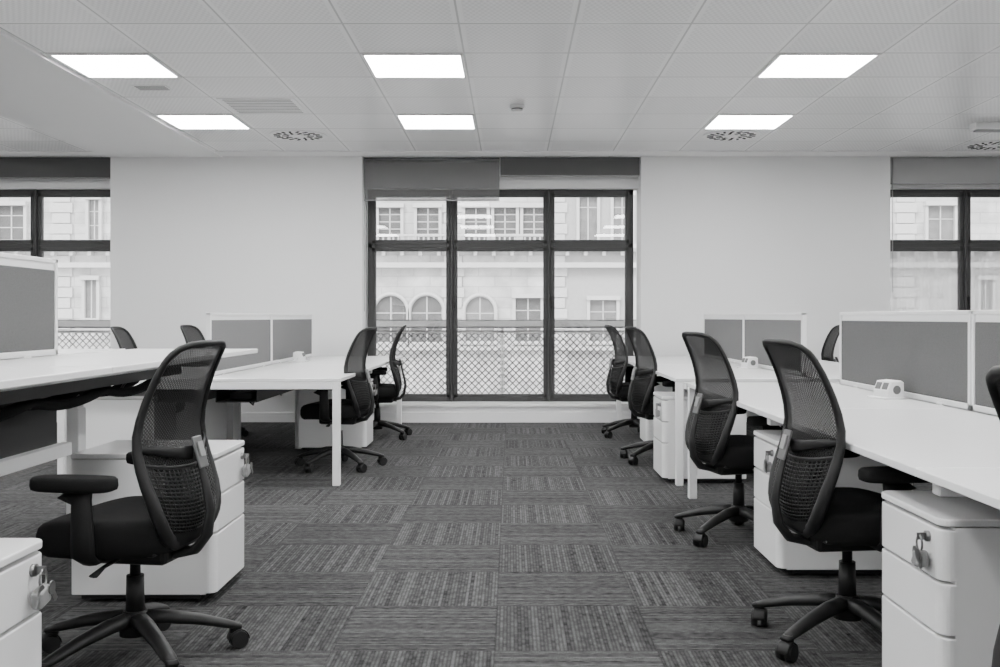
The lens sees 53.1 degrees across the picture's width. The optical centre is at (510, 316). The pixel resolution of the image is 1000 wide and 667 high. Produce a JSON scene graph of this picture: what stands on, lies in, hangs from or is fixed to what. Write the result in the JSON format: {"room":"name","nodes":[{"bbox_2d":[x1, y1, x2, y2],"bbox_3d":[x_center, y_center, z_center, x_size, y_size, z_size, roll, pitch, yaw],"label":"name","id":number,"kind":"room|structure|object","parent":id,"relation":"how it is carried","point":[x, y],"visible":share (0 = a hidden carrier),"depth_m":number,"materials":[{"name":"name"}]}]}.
{"room":"open-plan office","nodes":[
{"label":"open-plan office","id":0,"kind":"room"},
{"bbox_2d":[0,422,931,666],"bbox_3d":[0.000,1.255,4.005,14.800,0.250,14.410,0,0,0],"label":"floor","id":1,"kind":"structure","parent":0,"point":[473,544],"depth_m":4.53,"materials":[{"name":"carpet"}]},
{"bbox_2d":[0,538,57,666],"bbox_3d":[-1.401,0.835,2.220,0.611,0.590,0.454,0,0,0],"label":"drawer pedestal","id":2,"kind":"object","parent":1,"relation":"on","point":[23,594],"visible":1,"depth_m":2.33,"materials":[{"name":"paint"}]},
{"bbox_2d":[84,391,145,448],"bbox_3d":[-2.740,0.835,7.050,0.611,0.590,0.454,0,0,0],"label":"drawer pedestal","id":3,"kind":"object","parent":1,"relation":"on","point":[108,418],"visible":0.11,"depth_m":6.83,"materials":[{"name":"paint"}]},
{"bbox_2d":[110,326,137,349],"bbox_3d":[-2.861,0.603,7.950,0.692,1.054,0.676,0,0,-6],"label":"office chair","id":4,"kind":"object","parent":1,"relation":"on","point":[124,339],"visible":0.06,"depth_m":8.01,"materials":[{"name":"black fabric"}]},
{"bbox_2d":[0,252,257,550],"bbox_3d":[-2.100,0.432,3.515,1.400,1.395,4.026,0,0,0],"label":"desk","id":5,"kind":"object","parent":1,"relation":"on","point":[38,379],"visible":0.93,"depth_m":4.27,"materials":[{"name":"white laminate"}]},
{"bbox_2d":[0,369,156,409],"bbox_3d":[-2.100,0.293,3.515,0.686,0.146,3.630,0,0,0],"label":"cable tray","id":6,"kind":"object","parent":5,"relation":"on","point":[67,395],"depth_m":4.17,"materials":[{"name":"black plastic"}]},
{"bbox_2d":[29,339,249,666],"bbox_3d":[-1.258,0.603,3.305,0.692,1.054,0.676,0,0,8],"label":"office chair","id":7,"kind":"object","parent":1,"relation":"on","point":[178,507],"visible":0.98,"depth_m":3.16,"materials":[{"name":"black plastic"}]},
{"bbox_2d":[71,440,252,599],"bbox_3d":[-1.431,0.835,4.170,0.611,0.590,0.454,0,0,0],"label":"drawer pedestal","id":8,"kind":"object","parent":1,"relation":"on","point":[195,576],"visible":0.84,"depth_m":3.94,"materials":[{"name":"paint"}]},
{"bbox_2d":[180,325,247,436],"bbox_3d":[-2.822,0.603,9.496,0.692,1.054,0.676,0,0,6],"label":"office chair","id":9,"kind":"object","parent":1,"relation":"on","point":[191,333],"visible":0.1,"depth_m":9.54,"materials":[{"name":"black fabric"}]},
{"bbox_2d":[205,398,240,439],"bbox_3d":[-2.740,0.835,8.800,0.611,0.590,0.454,0,0,0],"label":"drawer pedestal","id":10,"kind":"object","parent":1,"relation":"on","point":[218,415],"visible":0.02,"depth_m":8.57,"materials":[{"name":"paint"}]},
{"bbox_2d":[57,313,401,485],"bbox_3d":[-2.090,0.550,8.590,1.900,1.160,3.816,0,0,0],"label":"desk","id":11,"kind":"object","parent":1,"relation":"on","point":[267,373],"visible":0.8,"depth_m":7.52,"materials":[{"name":"white laminate"}]},
{"bbox_2d":[208,390,291,405],"bbox_3d":[-2.090,0.578,8.590,0.686,0.146,3.420,0,0,0],"label":"cable tray","id":12,"kind":"object","parent":11,"relation":"on","point":[249,396],"depth_m":7.03,"materials":[{"name":"black plastic"}]},
{"bbox_2d":[287,351,308,361],"bbox_3d":[-1.942,0.364,9.136,0.143,0.092,0.278,0,0,0],"label":"power socket","id":13,"kind":"object","parent":11,"relation":"on","point":[298,356],"visible":1,"depth_m":9.14,"materials":[{"name":"white plastic"}]},
{"bbox_2d":[298,378,377,450],"bbox_3d":[-1.480,0.835,8.620,0.611,0.590,0.454,0,0,0],"label":"drawer pedestal","id":14,"kind":"object","parent":1,"relation":"on","point":[312,434],"visible":0.47,"depth_m":8.39,"materials":[{"name":"paint"}]},
{"bbox_2d":[294,327,386,472],"bbox_3d":[-1.308,0.603,7.505,0.692,1.054,0.676,0,0,9],"label":"office chair","id":15,"kind":"object","parent":1,"relation":"on","point":[359,401],"visible":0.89,"depth_m":7.36,"materials":[{"name":"black fabric"}]},
{"bbox_2d":[370,325,411,439],"bbox_3d":[-1.268,0.603,9.350,0.692,1.054,0.676,0,0,-6],"label":"office chair","id":16,"kind":"object","parent":1,"relation":"on","point":[387,392],"visible":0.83,"depth_m":9.22,"materials":[{"name":"black plastic"}]},
{"bbox_2d":[601,325,639,437],"bbox_3d":[1.188,0.603,9.500,0.692,1.054,0.676,0,0,-7],"label":"office chair","id":17,"kind":"object","parent":1,"relation":"on","point":[615,385],"visible":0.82,"depth_m":9.40,"materials":[{"name":"black fabric"}]},
{"bbox_2d":[620,326,674,464],"bbox_3d":[1.198,0.603,7.852,0.692,1.054,0.676,0,0,-11],"label":"office chair","id":18,"kind":"object","parent":1,"relation":"on","point":[644,378],"visible":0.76,"depth_m":7.72,"materials":[{"name":"black fabric"}]},
{"bbox_2d":[640,380,687,440],"bbox_3d":[1.431,0.835,8.850,0.611,0.590,0.454,0,0,0],"label":"drawer pedestal","id":19,"kind":"object","parent":1,"relation":"on","point":[646,426],"visible":0.07,"depth_m":8.63,"materials":[{"name":"paint"}]},
{"bbox_2d":[653,392,745,482],"bbox_3d":[1.290,0.835,7.000,0.611,0.590,0.454,0,0,0],"label":"drawer pedestal","id":20,"kind":"object","parent":1,"relation":"on","point":[664,402],"visible":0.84,"depth_m":6.78,"materials":[{"name":"paint"}]},
{"bbox_2d":[674,331,781,546],"bbox_3d":[1.188,0.603,5.142,0.692,1.054,0.676,0,0,-14],"label":"office chair","id":21,"kind":"object","parent":1,"relation":"on","point":[714,409],"visible":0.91,"depth_m":5.02,"materials":[{"name":"black plastic"}]},
{"bbox_2d":[616,313,839,485],"bbox_3d":[2.030,0.550,8.590,1.860,1.160,3.816,0,0,0],"label":"desk","id":22,"kind":"object","parent":1,"relation":"on","point":[740,336],"visible":0.28,"depth_m":7.89,"materials":[{"name":"white laminate"}]},
{"bbox_2d":[737,356,760,368],"bbox_3d":[1.889,0.364,8.061,0.143,0.091,0.278,0,0,-11],"label":"power socket","id":23,"kind":"object","parent":22,"relation":"on","point":[749,362],"visible":1,"depth_m":7.94,"materials":[{"name":"white plastic"}]},
{"bbox_2d":[741,358,755,365],"bbox_3d":[1.897,0.357,7.989,0.073,0.057,0.112,0,0,-11],"label":"outlet","id":24,"kind":"object","parent":23,"relation":"attached to","point":[745,361],"depth_m":7.94,"materials":[{"name":"white plastic"}]},
{"bbox_2d":[781,325,839,427],"bbox_3d":[2.952,0.603,9.804,0.692,1.054,0.676,0,0,6],"label":"office chair","id":25,"kind":"object","parent":1,"relation":"on","point":[827,353],"visible":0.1,"depth_m":9.89,"materials":[{"name":"black fabric"}]},
{"bbox_2d":[754,430,887,574],"bbox_3d":[1.421,0.835,4.560,0.611,0.590,0.454,0,0,0],"label":"drawer pedestal","id":26,"kind":"object","parent":1,"relation":"on","point":[782,553],"visible":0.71,"depth_m":4.35,"materials":[{"name":"paint"}]},
{"bbox_2d":[751,338,930,662],"bbox_3d":[1.188,0.603,3.480,0.692,1.054,0.676,0,0,-7],"label":"office chair","id":27,"kind":"object","parent":1,"relation":"on","point":[804,498],"visible":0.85,"depth_m":3.36,"materials":[{"name":"black plastic"}]},
{"bbox_2d":[687,310,999,509],"bbox_3d":[2.030,0.550,3.605,1.860,1.160,5.306,0,0,0],"label":"desk","id":28,"kind":"object","parent":1,"relation":"on","point":[946,435],"visible":0.95,"depth_m":4.41,"materials":[{"name":"white laminate"}]},
{"bbox_2d":[867,379,908,399],"bbox_3d":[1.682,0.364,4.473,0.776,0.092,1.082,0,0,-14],"label":"power socket","id":29,"kind":"object","parent":28,"relation":"on","point":[884,389],"visible":1,"depth_m":4.33,"materials":[{"name":"white plastic"}]},
{"bbox_2d":[875,382,900,393],"bbox_3d":[1.898,0.357,5.039,0.073,0.057,0.112,0,0,-14],"label":"outlet","id":30,"kind":"object","parent":29,"relation":"attached to","point":[880,387],"depth_m":4.99,"materials":[{"name":"white plastic"}]},
{"bbox_2d":[881,490,999,666],"bbox_3d":[1.411,0.835,2.890,0.611,0.590,0.454,0,0,0],"label":"drawer pedestal","id":31,"kind":"object","parent":1,"relation":"on","point":[941,555],"visible":0.99,"depth_m":2.72,"materials":[{"name":"paint"}]},
{"bbox_2d":[985,366,999,666],"bbox_3d":[1.054,0.603,1.500,0.692,1.054,0.676,0,0,-6],"label":"office chair","id":32,"kind":"object","parent":1,"relation":"on","point":[992,377],"visible":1,"depth_m":1.65,"materials":[{"name":"black plastic"}]},
{"bbox_2d":[0,0,999,157],"bbox_3d":[0.000,-1.890,4.005,14.800,0.300,14.410,0,0,0],"label":"ceiling","id":33,"kind":"structure","parent":0,"point":[587,75],"depth_m":7.12,"materials":[{"name":"tile"}]},
{"bbox_2d":[47,53,180,77],"bbox_3d":[-2.725,-1.736,6.920,0.676,0.012,0.646,0,0,0],"label":"recessed light","id":34,"kind":"object","parent":33,"relation":"in","point":[90,65],"visible":1,"depth_m":6.89,"materials":[{"name":"white plastic"}]},
{"bbox_2d":[131,85,171,89],"bbox_3d":[-2.720,-1.740,7.580,0.260,0.014,0.160,0,0,0],"label":"ceiling vent","id":35,"kind":"object","parent":33,"relation":"in","point":[139,87],"visible":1,"depth_m":7.56,"materials":[{"name":"metal"}]},
{"bbox_2d":[154,114,251,128],"bbox_3d":[-2.725,-1.736,8.900,0.676,0.012,0.646,0,0,0],"label":"recessed light","id":36,"kind":"object","parent":33,"relation":"in","point":[179,121],"visible":1,"depth_m":8.87,"materials":[{"name":"white plastic"}]},
{"bbox_2d":[216,98,308,113],"bbox_3d":[-2.035,-1.740,8.240,0.620,0.014,0.580,0,0,0],"label":"ceiling vent","id":37,"kind":"object","parent":33,"relation":"in","point":[237,105],"visible":1,"depth_m":8.20,"materials":[{"name":"grey plastic"}]},
{"bbox_2d":[269,130,326,140],"bbox_3d":[-2.035,-1.738,9.560,0.540,0.028,0.540,0,0,0],"label":"ceiling vent","id":38,"kind":"object","parent":33,"relation":"in","point":[296,135],"visible":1,"depth_m":9.54,"materials":[{"name":"white metal"}]},
{"bbox_2d":[360,53,466,77],"bbox_3d":[-0.655,-1.736,6.920,0.676,0.012,0.646,0,0,0],"label":"recessed light","id":39,"kind":"object","parent":33,"relation":"in","point":[380,65],"visible":1,"depth_m":6.89,"materials":[{"name":"white plastic"}]},
{"bbox_2d":[395,114,476,128],"bbox_3d":[-0.655,-1.736,8.900,0.676,0.012,0.646,0,0,0],"label":"recessed light","id":40,"kind":"object","parent":33,"relation":"in","point":[407,121],"visible":1,"depth_m":8.87,"materials":[{"name":"white plastic"}]},
{"bbox_2d":[510,104,524,112],"bbox_3d":[0.050,-1.716,8.240,0.124,0.057,0.124,0,0,0],"label":"smoke detector","id":41,"kind":"object","parent":33,"relation":"attached to","point":[516,108],"visible":1,"depth_m":8.20,"materials":[{"name":"plastic"}]},
{"bbox_2d":[702,130,759,140],"bbox_3d":[2.105,-1.738,9.560,0.540,0.028,0.540,0,0,0],"label":"ceiling vent","id":42,"kind":"object","parent":33,"relation":"in","point":[724,135],"visible":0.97,"depth_m":9.54,"materials":[{"name":"white metal"}]},
{"bbox_2d":[703,114,795,128],"bbox_3d":[2.105,-1.736,8.900,0.676,0.012,0.646,0,0,0],"label":"recessed light","id":43,"kind":"object","parent":33,"relation":"in","point":[720,121],"visible":1,"depth_m":8.87,"materials":[{"name":"white plastic"}]},
{"bbox_2d":[755,53,880,77],"bbox_3d":[2.105,-1.736,6.920,0.676,0.012,0.646,0,0,0],"label":"recessed light","id":44,"kind":"object","parent":33,"relation":"in","point":[784,65],"visible":1,"depth_m":6.89,"materials":[{"name":"white plastic"}]},
{"bbox_2d":[963,140,999,149],"bbox_3d":[4.860,-1.738,10.100,0.540,0.028,0.540,0,0,0],"label":"ceiling vent","id":45,"kind":"object","parent":33,"relation":"in","point":[994,144],"visible":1,"depth_m":10.10,"materials":[{"name":"white metal"}]},
{"bbox_2d":[969,122,999,131],"bbox_3d":[4.320,-1.708,9.000,0.340,0.085,0.140,0,0,0],"label":"emergency light","id":46,"kind":"object","parent":33,"relation":"attached to","point":[977,126],"visible":1,"depth_m":8.93,"materials":[{"name":"white plastic"}]},
{"bbox_2d":[0,156,999,412],"bbox_3d":[0.000,-0.305,10.970,14.800,2.870,0.420,0,0,0],"label":"wall","id":47,"kind":"structure","parent":0,"point":[191,238],"depth_m":10.76,"materials":[{"name":"paint"}]},
{"bbox_2d":[0,189,109,257],"bbox_3d":[-5.705,-0.237,11.075,2.786,2.345,0.139,0,0,0],"label":"window","id":48,"kind":"structure","parent":47,"relation":"in","point":[36,245],"depth_m":11.05,"materials":[{"name":"black metal"}]},
{"bbox_2d":[0,157,109,178],"bbox_3d":[-5.707,-1.609,10.826,2.765,0.232,0.057,0,0,0],"label":"roller blind","id":49,"kind":"object","parent":47,"relation":"attached to","point":[10,167],"visible":1,"depth_m":10.80,"materials":[{"name":"fabric"}]},
{"bbox_2d":[0,30,222,156],"bbox_3d":[-3.725,-1.734,3.780,1.250,0.032,13.960,0,0,0],"label":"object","id":50,"kind":"structure","parent":47,"relation":"attached to","point":[38,92],"depth_m":8.40,"materials":[{"name":"paint"}]},
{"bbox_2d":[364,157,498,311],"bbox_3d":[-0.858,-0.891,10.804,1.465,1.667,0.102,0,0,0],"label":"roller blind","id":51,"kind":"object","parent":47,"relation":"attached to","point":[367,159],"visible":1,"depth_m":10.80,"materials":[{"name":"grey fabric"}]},
{"bbox_2d":[367,189,632,401],"bbox_3d":[-0.117,-0.237,11.075,2.943,2.345,0.139,0,0,0],"label":"window","id":52,"kind":"structure","parent":47,"relation":"in","point":[451,245],"depth_m":11.05,"materials":[{"name":"black metal"}]},
{"bbox_2d":[0,151,999,155],"bbox_3d":[0.000,-1.739,10.610,14.800,0.022,0.300,0,0,0],"label":"trim","id":53,"kind":"structure","parent":47,"relation":"attached to","point":[2,153],"depth_m":10.57,"materials":[{"name":"paint"}]},
{"bbox_2d":[241,412,760,422],"bbox_3d":[0.000,1.075,10.736,14.800,0.110,0.051,0,0,0],"label":"baseboard","id":54,"kind":"structure","parent":47,"relation":"attached to","point":[407,417],"depth_m":10.71,"materials":[{"name":"white paint"}]},
{"bbox_2d":[374,402,628,406],"bbox_3d":[-0.100,0.948,10.890,3.060,0.025,0.340,0,0,0],"label":"window sill","id":55,"kind":"structure","parent":47,"relation":"attached to","point":[393,404],"depth_m":10.72,"materials":[{"name":"white paint"}]},
{"bbox_2d":[500,157,639,176],"bbox_3d":[0.637,-1.621,10.826,1.505,0.207,0.057,0,0,0],"label":"roller blind","id":56,"kind":"object","parent":47,"relation":"attached to","point":[509,166],"visible":1,"depth_m":10.80,"materials":[{"name":"fabric"}]},
{"bbox_2d":[890,252,999,310],"bbox_3d":[5.590,0.082,11.220,2.980,1.656,0.050,0,0,0],"label":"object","id":57,"kind":"object","parent":47,"relation":"hanging from","point":[919,281],"visible":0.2,"depth_m":11.22,"materials":[{"name":"white fabric"}]},
{"bbox_2d":[890,189,999,309],"bbox_3d":[5.590,-0.237,11.075,3.016,2.345,0.139,0,0,0],"label":"window","id":58,"kind":"structure","parent":47,"relation":"in","point":[963,245],"depth_m":11.05,"materials":[{"name":"black metal"}]},
{"bbox_2d":[890,157,999,292],"bbox_3d":[5.593,-0.991,10.804,2.995,1.467,0.102,0,0,0],"label":"roller blind","id":59,"kind":"object","parent":47,"relation":"attached to","point":[903,170],"visible":1,"depth_m":10.80,"materials":[{"name":"fabric"}]},
{"bbox_3d":[0.000,1.265,11.555,18.000,0.230,0.750,0,0,0],"label":"trim","id":60,"kind":"structure","parent":0,"visible":0},
{"bbox_2d":[58,320,109,348],"bbox_3d":[-6.450,0.621,11.510,4.109,1.179,0.070,0,0,0],"label":"balcony railing","id":61,"kind":"object","parent":60,"relation":"on","point":[61,323],"visible":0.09,"depth_m":11.49,"materials":[{"name":"metal"}]},
{"bbox_2d":[376,320,635,393],"bbox_3d":[-0.100,0.621,11.510,5.009,1.179,0.070,0,0,0],"label":"balcony railing","id":62,"kind":"object","parent":60,"relation":"on","point":[502,324],"visible":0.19,"depth_m":11.51,"materials":[{"name":"metal"}]},
{"label":"outside","id":63,"kind":"structure","parent":0,"visible":0},
{"bbox_3d":[0.000,10.280,25.190,80.000,0.300,25.620,0,0,0],"label":"trim","id":64,"kind":"structure","parent":63,"visible":0},
{"bbox_2d":[0,191,999,393],"bbox_3d":[0.000,-1.370,35.750,52.000,23.000,4.500,0,0,0],"label":"apartment building","id":65,"kind":"structure","parent":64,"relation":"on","point":[409,285],"depth_m":33.98,"materials":[{"name":"stone"}]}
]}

